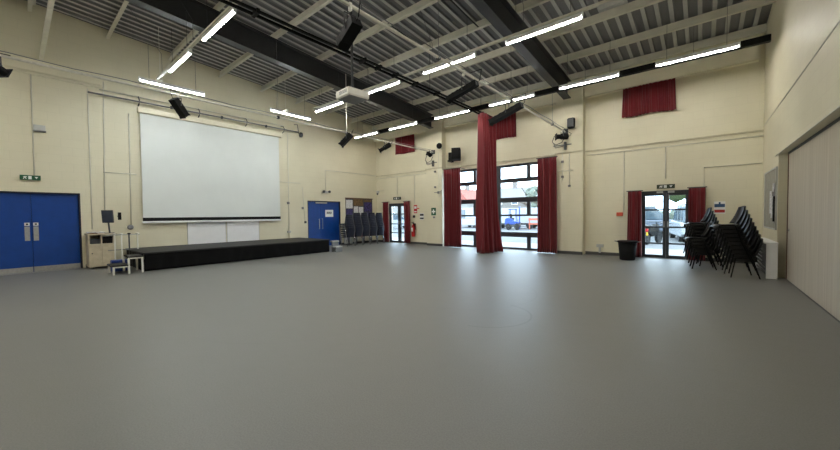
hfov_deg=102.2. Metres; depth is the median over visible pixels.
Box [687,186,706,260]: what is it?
curtain
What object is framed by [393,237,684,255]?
paving
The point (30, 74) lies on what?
conduit
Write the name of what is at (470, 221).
van
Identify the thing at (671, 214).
hedge
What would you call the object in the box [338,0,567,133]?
bar
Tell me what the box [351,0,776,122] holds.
purlin
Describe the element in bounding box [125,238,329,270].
stage platform
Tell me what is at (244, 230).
panel
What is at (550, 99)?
beam
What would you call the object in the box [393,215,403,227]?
car
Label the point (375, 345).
floor
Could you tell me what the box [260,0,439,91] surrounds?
purlin
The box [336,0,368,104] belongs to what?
projector
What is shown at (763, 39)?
track
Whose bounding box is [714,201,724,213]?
notice sign
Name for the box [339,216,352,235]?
upholstered chair
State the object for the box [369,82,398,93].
diffuser
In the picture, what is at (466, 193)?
house
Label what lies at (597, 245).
wall socket
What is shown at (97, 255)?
base cabinet
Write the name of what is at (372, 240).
baseboard
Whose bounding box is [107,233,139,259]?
rail
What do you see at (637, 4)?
purlin
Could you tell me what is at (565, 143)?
cable loop
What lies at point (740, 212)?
chair
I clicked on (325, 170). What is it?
conduit
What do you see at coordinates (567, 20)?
diffuser
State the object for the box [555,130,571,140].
lantern
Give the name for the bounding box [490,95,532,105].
diffuser
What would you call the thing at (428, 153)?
lantern
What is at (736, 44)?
strip light
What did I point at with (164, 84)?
diffuser
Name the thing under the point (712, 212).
chair
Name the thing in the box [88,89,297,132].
wall rail
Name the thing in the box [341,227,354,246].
upholstered chair
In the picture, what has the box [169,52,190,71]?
diffuser
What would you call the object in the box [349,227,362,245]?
upholstered chair
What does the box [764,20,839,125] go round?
conduit
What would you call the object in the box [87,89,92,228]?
conduit
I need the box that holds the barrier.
[528,218,537,229]
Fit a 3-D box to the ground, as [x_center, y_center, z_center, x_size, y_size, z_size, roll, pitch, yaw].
[21.390,-0.122,49.162,90.000,0.160,77.100,1,2,40]
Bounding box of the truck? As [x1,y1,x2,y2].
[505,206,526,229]
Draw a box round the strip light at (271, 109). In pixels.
[270,93,310,119]
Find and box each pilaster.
[426,113,445,245]
[556,78,584,253]
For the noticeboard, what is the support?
attached to the wall at (61, 154)
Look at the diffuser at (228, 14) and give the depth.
6.49 m
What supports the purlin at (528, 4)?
attached to the ceiling
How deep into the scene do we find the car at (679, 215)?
16.90 m
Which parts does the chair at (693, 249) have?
seat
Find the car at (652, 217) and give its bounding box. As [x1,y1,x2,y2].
[645,206,675,235]
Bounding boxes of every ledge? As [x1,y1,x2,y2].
[2,64,100,87]
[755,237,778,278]
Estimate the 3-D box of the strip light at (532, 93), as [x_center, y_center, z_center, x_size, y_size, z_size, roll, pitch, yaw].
[2.928,-4.505,10.956,1.550,1.014,0.068,1,2,40]
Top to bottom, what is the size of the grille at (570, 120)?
0.260 m
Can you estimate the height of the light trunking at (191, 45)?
1.642 m
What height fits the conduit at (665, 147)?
0.940 m
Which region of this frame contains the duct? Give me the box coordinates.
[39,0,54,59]
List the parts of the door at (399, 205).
frame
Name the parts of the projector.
plate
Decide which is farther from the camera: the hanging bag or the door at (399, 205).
the door at (399, 205)
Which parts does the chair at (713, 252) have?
seat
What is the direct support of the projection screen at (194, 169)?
hanging from the wall rail at (138, 97)
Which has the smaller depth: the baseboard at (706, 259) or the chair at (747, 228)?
the chair at (747, 228)
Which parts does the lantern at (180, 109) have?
barn door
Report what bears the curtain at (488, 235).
hanging from the track at (255, 12)
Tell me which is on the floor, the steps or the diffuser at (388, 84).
the steps
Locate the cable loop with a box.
[552,136,570,149]
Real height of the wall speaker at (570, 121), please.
0.350 m
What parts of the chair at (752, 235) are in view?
leg, seat, backrest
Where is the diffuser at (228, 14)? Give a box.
[203,11,234,40]
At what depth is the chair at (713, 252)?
8.31 m
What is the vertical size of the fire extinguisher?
0.715 m
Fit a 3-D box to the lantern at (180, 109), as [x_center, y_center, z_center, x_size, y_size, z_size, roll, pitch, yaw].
[-5.622,-2.804,7.919,0.217,0.590,0.424,0,2,16]
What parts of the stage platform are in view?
deck panel, deck panel, deck panel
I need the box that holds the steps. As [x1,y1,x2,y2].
[107,254,143,274]
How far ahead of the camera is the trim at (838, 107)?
4.85 m
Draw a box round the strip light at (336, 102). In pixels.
[315,73,343,112]
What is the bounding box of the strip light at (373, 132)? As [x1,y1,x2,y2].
[354,130,377,138]
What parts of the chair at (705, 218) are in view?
seat, backrest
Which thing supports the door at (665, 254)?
in the wall at (727, 100)
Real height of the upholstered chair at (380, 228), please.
0.883 m
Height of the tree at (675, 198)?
8.730 m
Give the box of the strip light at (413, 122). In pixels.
[389,101,416,129]
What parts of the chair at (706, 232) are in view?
seat, backrest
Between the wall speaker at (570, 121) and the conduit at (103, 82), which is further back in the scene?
the wall speaker at (570, 121)
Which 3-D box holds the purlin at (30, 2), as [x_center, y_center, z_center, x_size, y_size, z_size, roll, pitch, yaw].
[-4.479,-5.584,4.136,14.715,0.226,0.150,1,2,40]
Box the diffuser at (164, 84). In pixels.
[140,80,202,95]
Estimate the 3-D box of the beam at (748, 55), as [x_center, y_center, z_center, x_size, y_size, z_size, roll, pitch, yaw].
[7.193,-4.600,10.123,4.180,0.610,0.180,1,2,40]
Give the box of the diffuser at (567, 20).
[507,17,580,44]
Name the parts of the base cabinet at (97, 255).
door, door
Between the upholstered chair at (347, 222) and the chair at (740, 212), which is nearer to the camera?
the chair at (740, 212)
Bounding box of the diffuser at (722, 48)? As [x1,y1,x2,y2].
[657,46,737,65]
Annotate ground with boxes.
[393,225,684,249]
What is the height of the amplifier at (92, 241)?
0.130 m
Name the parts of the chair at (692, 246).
seat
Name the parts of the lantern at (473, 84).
barn door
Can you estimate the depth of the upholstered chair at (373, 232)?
16.65 m
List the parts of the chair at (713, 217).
seat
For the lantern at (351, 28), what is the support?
hanging from the bar at (438, 57)
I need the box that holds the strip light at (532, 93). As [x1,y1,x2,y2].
[489,92,534,106]
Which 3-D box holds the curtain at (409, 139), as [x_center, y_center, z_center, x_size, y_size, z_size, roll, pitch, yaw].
[-0.763,-4.019,16.788,1.298,0.955,0.104,1,2,40]
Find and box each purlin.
[27,0,35,12]
[106,0,128,38]
[168,0,228,60]
[218,0,333,77]
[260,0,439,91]
[295,0,550,103]
[325,0,664,113]
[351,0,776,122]
[372,23,766,129]
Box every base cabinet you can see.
[84,233,116,268]
[344,237,352,244]
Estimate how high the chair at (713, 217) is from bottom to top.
0.839 m
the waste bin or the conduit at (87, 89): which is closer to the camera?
the conduit at (87, 89)
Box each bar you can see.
[0,40,434,153]
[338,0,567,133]
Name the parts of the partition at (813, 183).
post, partition panel, partition panel, partition panel, partition panel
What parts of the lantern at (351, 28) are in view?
barn door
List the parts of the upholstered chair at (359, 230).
backrest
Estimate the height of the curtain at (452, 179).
3.375 m
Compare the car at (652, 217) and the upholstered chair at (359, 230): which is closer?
the upholstered chair at (359, 230)
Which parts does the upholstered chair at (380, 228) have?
backrest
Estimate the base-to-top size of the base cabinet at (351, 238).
0.680 m
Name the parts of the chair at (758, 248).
leg, seat, backrest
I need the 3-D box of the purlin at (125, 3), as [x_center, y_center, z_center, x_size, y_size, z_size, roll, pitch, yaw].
[-3.518,-5.518,5.292,14.715,0.226,0.150,1,2,40]
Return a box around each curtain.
[381,202,388,241]
[395,134,414,154]
[403,201,410,242]
[442,167,463,246]
[476,112,502,253]
[496,113,515,139]
[536,156,557,252]
[622,78,675,117]
[626,190,642,256]
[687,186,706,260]
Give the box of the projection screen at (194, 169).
[137,107,281,222]
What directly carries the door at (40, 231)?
in the wall at (61, 154)
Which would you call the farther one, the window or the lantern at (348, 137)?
the window
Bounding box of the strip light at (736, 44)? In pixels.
[655,4,740,66]
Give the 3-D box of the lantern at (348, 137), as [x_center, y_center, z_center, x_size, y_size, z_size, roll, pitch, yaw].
[-2.543,-2.962,11.635,0.530,0.613,0.240,-1,2,-2]
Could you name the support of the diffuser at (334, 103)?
attached to the strip light at (336, 102)
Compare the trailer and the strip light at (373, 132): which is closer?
the strip light at (373, 132)
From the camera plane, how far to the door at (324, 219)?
15.85 m
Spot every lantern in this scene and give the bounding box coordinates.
[0,53,12,77]
[168,89,189,118]
[335,0,362,51]
[338,132,352,147]
[378,140,392,152]
[426,150,432,156]
[445,69,481,103]
[488,93,525,125]
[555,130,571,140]
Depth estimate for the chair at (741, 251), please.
7.17 m
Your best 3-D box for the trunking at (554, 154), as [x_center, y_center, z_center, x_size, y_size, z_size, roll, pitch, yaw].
[3.054,-2.541,13.725,4.930,0.040,0.060,1,2,40]
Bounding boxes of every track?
[217,0,492,116]
[356,32,770,138]
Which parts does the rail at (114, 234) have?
post, post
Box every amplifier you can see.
[90,239,99,243]
[102,236,111,243]
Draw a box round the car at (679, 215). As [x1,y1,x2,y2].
[669,204,685,241]
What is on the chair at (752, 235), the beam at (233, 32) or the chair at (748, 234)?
the chair at (748, 234)
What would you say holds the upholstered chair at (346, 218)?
on the upholstered chair
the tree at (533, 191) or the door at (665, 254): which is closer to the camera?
the door at (665, 254)
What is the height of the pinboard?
1.340 m
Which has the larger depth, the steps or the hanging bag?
the steps
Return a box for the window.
[460,162,537,250]
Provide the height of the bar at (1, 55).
2.636 m
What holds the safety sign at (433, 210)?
attached to the pilaster at (437, 134)
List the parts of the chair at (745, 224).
leg, seat, backrest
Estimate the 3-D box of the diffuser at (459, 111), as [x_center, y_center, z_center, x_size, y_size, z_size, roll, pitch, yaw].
[1.165,-4.051,12.441,1.470,0.057,0.056,1,2,40]
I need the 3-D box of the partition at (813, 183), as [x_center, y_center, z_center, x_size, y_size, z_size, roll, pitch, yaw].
[2.681,0.042,1.083,0.103,2.585,15.090,1,2,40]
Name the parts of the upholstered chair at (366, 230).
backrest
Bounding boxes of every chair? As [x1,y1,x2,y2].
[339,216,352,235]
[340,218,352,233]
[340,222,353,240]
[341,225,354,238]
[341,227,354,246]
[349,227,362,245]
[362,226,369,243]
[364,226,376,243]
[371,226,383,242]
[683,222,712,255]
[684,207,711,237]
[685,210,713,236]
[685,229,711,259]
[686,233,713,262]
[687,214,715,236]
[688,217,716,236]
[688,237,714,266]
[689,241,716,269]
[696,244,722,266]
[708,206,745,245]
[710,210,747,249]
[712,214,749,253]
[714,218,751,257]
[716,222,754,261]
[718,226,756,266]
[720,230,758,270]
[722,234,760,274]
[724,238,762,278]
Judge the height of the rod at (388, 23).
0.153 m
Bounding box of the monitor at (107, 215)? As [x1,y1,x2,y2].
[101,210,113,232]
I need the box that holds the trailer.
[501,208,537,228]
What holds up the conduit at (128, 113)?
attached to the wall at (61, 154)
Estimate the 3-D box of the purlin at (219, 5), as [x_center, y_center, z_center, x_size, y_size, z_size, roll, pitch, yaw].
[-2.558,-5.452,6.447,14.715,0.226,0.150,1,2,40]
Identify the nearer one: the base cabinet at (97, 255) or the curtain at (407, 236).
the base cabinet at (97, 255)
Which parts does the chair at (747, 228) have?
leg, seat, backrest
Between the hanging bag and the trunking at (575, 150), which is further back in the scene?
the trunking at (575, 150)
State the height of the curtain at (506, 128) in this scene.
0.975 m
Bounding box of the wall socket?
[596,244,603,252]
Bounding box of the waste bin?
[615,240,640,260]
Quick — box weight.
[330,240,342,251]
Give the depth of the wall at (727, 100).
10.53 m
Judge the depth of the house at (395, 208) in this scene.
76.24 m
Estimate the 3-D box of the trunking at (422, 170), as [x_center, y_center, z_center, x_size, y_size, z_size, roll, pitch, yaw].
[-0.945,-2.592,17.064,3.670,0.040,0.040,1,2,40]
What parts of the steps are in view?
leg, leg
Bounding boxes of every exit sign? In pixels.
[20,175,40,180]
[657,184,674,188]
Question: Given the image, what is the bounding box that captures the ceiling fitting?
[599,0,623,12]
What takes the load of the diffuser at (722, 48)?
attached to the strip light at (736, 44)
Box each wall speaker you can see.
[448,147,460,162]
[567,117,574,128]
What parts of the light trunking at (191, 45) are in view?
junction lamp, strip light, strip light, strip light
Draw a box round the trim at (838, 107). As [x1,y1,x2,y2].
[775,105,839,155]
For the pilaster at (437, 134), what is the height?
5.920 m
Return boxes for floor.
[0,242,839,449]
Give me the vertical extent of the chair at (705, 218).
0.839 m
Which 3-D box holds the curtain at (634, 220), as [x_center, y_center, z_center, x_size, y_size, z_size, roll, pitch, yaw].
[6.741,-0.045,10.650,0.440,2.065,0.213,1,2,40]
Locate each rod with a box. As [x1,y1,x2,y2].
[388,23,413,40]
[450,0,478,26]
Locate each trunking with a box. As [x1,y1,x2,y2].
[127,0,241,95]
[313,0,610,109]
[376,170,425,176]
[445,154,555,168]
[555,150,583,153]
[585,129,763,151]
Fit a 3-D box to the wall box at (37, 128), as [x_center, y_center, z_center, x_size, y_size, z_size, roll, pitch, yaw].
[-10.030,-2.545,8.937,0.100,0.170,0.230,1,2,40]
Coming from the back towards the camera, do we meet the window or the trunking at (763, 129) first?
the window
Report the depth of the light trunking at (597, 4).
7.28 m
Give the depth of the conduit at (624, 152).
10.89 m
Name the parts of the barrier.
rail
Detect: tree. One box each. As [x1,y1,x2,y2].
[520,185,537,207]
[669,195,685,202]
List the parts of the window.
frame, frame, frame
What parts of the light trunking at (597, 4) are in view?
strip light, strip light, strip light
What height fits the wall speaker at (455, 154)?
0.538 m
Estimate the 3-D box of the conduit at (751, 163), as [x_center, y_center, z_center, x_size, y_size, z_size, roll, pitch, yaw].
[8.502,-1.325,9.255,1.173,0.623,0.026,1,2,40]
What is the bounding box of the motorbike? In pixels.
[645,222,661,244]
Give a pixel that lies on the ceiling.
(326, 23)
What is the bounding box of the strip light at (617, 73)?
[559,71,619,89]
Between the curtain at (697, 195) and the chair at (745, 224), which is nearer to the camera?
the chair at (745, 224)
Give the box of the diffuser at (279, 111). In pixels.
[271,110,309,119]
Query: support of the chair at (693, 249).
on the chair at (713, 252)
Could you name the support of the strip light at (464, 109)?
attached to the track at (763, 39)
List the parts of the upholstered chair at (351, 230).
backrest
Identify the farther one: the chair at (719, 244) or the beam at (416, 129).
the beam at (416, 129)
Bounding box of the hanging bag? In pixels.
[772,192,774,221]
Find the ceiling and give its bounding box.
[26,0,771,125]
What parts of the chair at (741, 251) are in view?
leg, seat, backrest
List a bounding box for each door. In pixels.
[0,191,82,275]
[307,201,340,245]
[389,203,403,242]
[642,190,688,259]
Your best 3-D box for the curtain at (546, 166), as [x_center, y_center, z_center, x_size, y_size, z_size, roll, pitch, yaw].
[4.624,-0.711,12.177,0.740,3.375,0.535,1,2,40]
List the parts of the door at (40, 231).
kick plate, push plate, push plate, kick plate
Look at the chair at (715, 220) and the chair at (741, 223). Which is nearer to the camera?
the chair at (741, 223)
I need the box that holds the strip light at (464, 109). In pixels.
[434,95,469,119]
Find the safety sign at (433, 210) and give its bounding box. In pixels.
[431,208,435,214]
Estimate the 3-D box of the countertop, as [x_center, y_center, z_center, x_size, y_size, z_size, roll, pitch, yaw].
[-9.099,0.253,9.660,0.580,0.035,0.610,1,2,40]
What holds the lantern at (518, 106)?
hanging from the bar at (438, 57)
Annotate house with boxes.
[393,206,403,216]
[461,186,475,209]
[501,182,537,207]
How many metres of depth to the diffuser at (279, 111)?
12.28 m
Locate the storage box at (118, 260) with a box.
[110,259,127,271]
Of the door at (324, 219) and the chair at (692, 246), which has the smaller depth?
the chair at (692, 246)
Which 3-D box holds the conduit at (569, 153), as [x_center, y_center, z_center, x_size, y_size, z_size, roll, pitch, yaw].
[5.134,-1.909,11.646,0.024,1.130,0.024,-1,2,-28]
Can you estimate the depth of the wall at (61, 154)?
10.20 m
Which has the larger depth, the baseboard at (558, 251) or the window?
the window
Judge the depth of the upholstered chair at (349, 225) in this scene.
15.65 m
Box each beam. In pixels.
[126,0,432,128]
[374,121,425,142]
[444,87,555,127]
[469,0,570,99]
[585,35,759,97]
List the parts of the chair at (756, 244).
leg, seat, backrest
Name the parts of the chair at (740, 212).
leg, seat, leg, backrest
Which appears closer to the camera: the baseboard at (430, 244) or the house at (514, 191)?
the baseboard at (430, 244)
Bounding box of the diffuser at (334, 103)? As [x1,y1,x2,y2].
[316,102,341,111]
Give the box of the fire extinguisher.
[411,223,415,236]
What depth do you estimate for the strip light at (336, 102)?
11.39 m
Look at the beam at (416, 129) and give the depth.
16.84 m
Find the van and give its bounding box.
[461,208,475,227]
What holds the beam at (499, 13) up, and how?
attached to the wall
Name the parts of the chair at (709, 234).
seat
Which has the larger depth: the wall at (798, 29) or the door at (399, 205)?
the door at (399, 205)
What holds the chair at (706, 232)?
on the chair at (709, 234)
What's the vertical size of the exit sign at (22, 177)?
0.120 m
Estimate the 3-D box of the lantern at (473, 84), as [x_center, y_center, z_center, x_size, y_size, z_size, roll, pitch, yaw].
[0.895,-2.783,6.767,0.819,0.565,0.271,1,2,40]
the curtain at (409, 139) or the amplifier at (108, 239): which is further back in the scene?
the curtain at (409, 139)
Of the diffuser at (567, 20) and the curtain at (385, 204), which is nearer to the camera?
the diffuser at (567, 20)
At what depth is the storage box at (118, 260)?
8.96 m
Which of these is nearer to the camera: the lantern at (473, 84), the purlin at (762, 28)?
the lantern at (473, 84)
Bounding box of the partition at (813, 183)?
[786,117,839,322]
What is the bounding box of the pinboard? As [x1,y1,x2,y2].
[764,166,777,229]
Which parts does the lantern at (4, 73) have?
gel frame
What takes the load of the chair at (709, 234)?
on the chair at (692, 246)
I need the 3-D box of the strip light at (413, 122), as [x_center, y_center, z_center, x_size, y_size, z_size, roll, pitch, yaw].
[-0.723,-4.551,13.994,1.550,1.014,0.068,1,2,40]
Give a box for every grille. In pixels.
[452,148,459,157]
[567,118,572,126]
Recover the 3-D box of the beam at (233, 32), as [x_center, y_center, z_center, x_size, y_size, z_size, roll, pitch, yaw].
[-5.003,-5.061,8.764,0.240,1.863,17.360,1,2,40]
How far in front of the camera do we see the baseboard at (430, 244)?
15.50 m
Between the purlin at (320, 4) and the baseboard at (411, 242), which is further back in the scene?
the baseboard at (411, 242)
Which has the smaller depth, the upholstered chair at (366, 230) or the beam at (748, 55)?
the beam at (748, 55)
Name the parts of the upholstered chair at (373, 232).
backrest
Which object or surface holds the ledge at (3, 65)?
attached to the wall at (61, 154)
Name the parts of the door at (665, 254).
frame, frame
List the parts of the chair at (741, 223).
leg, seat, backrest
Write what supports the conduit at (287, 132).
attached to the wall at (61, 154)
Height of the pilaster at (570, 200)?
5.920 m
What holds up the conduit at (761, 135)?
attached to the wall at (727, 100)
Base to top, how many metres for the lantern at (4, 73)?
0.391 m
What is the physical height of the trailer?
2.045 m
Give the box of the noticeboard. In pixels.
[345,198,372,214]
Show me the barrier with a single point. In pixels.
(529, 218)
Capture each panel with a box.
[187,222,225,243]
[226,221,259,241]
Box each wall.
[0,0,376,267]
[376,33,765,258]
[762,0,839,277]
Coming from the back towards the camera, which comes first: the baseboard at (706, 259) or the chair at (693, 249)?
the baseboard at (706, 259)
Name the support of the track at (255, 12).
hanging from the purlin at (125, 3)
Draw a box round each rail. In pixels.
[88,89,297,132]
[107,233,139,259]
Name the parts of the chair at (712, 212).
seat, backrest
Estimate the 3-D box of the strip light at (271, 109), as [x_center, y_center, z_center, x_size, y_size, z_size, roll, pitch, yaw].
[-4.659,-4.457,12.236,0.068,1.014,1.550,1,2,40]
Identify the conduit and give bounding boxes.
[30,74,34,174]
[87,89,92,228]
[103,82,104,209]
[128,113,131,224]
[287,132,289,237]
[325,170,374,190]
[569,153,569,184]
[587,135,763,155]
[623,152,624,210]
[665,147,665,178]
[703,163,761,186]
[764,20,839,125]
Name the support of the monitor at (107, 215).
on the countertop
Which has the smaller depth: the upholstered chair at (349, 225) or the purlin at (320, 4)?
the purlin at (320, 4)
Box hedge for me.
[660,210,674,219]
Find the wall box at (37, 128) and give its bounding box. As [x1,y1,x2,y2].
[33,124,45,132]
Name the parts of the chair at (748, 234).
leg, seat, backrest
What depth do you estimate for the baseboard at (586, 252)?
11.34 m
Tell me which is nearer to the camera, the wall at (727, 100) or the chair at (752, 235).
the chair at (752, 235)
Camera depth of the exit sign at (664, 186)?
10.16 m
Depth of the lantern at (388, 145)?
12.98 m
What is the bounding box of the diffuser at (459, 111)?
[435,110,468,118]
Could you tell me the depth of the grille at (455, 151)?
14.21 m
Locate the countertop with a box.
[84,233,116,234]
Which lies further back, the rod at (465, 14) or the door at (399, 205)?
the door at (399, 205)
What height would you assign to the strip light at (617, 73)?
1.014 m
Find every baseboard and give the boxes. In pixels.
[342,240,376,244]
[409,242,426,244]
[427,243,442,245]
[557,250,582,254]
[585,251,637,256]
[695,258,751,263]
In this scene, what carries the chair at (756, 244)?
on the chair at (758, 248)
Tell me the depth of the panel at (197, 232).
12.00 m
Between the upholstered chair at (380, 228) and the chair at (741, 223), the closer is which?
the chair at (741, 223)

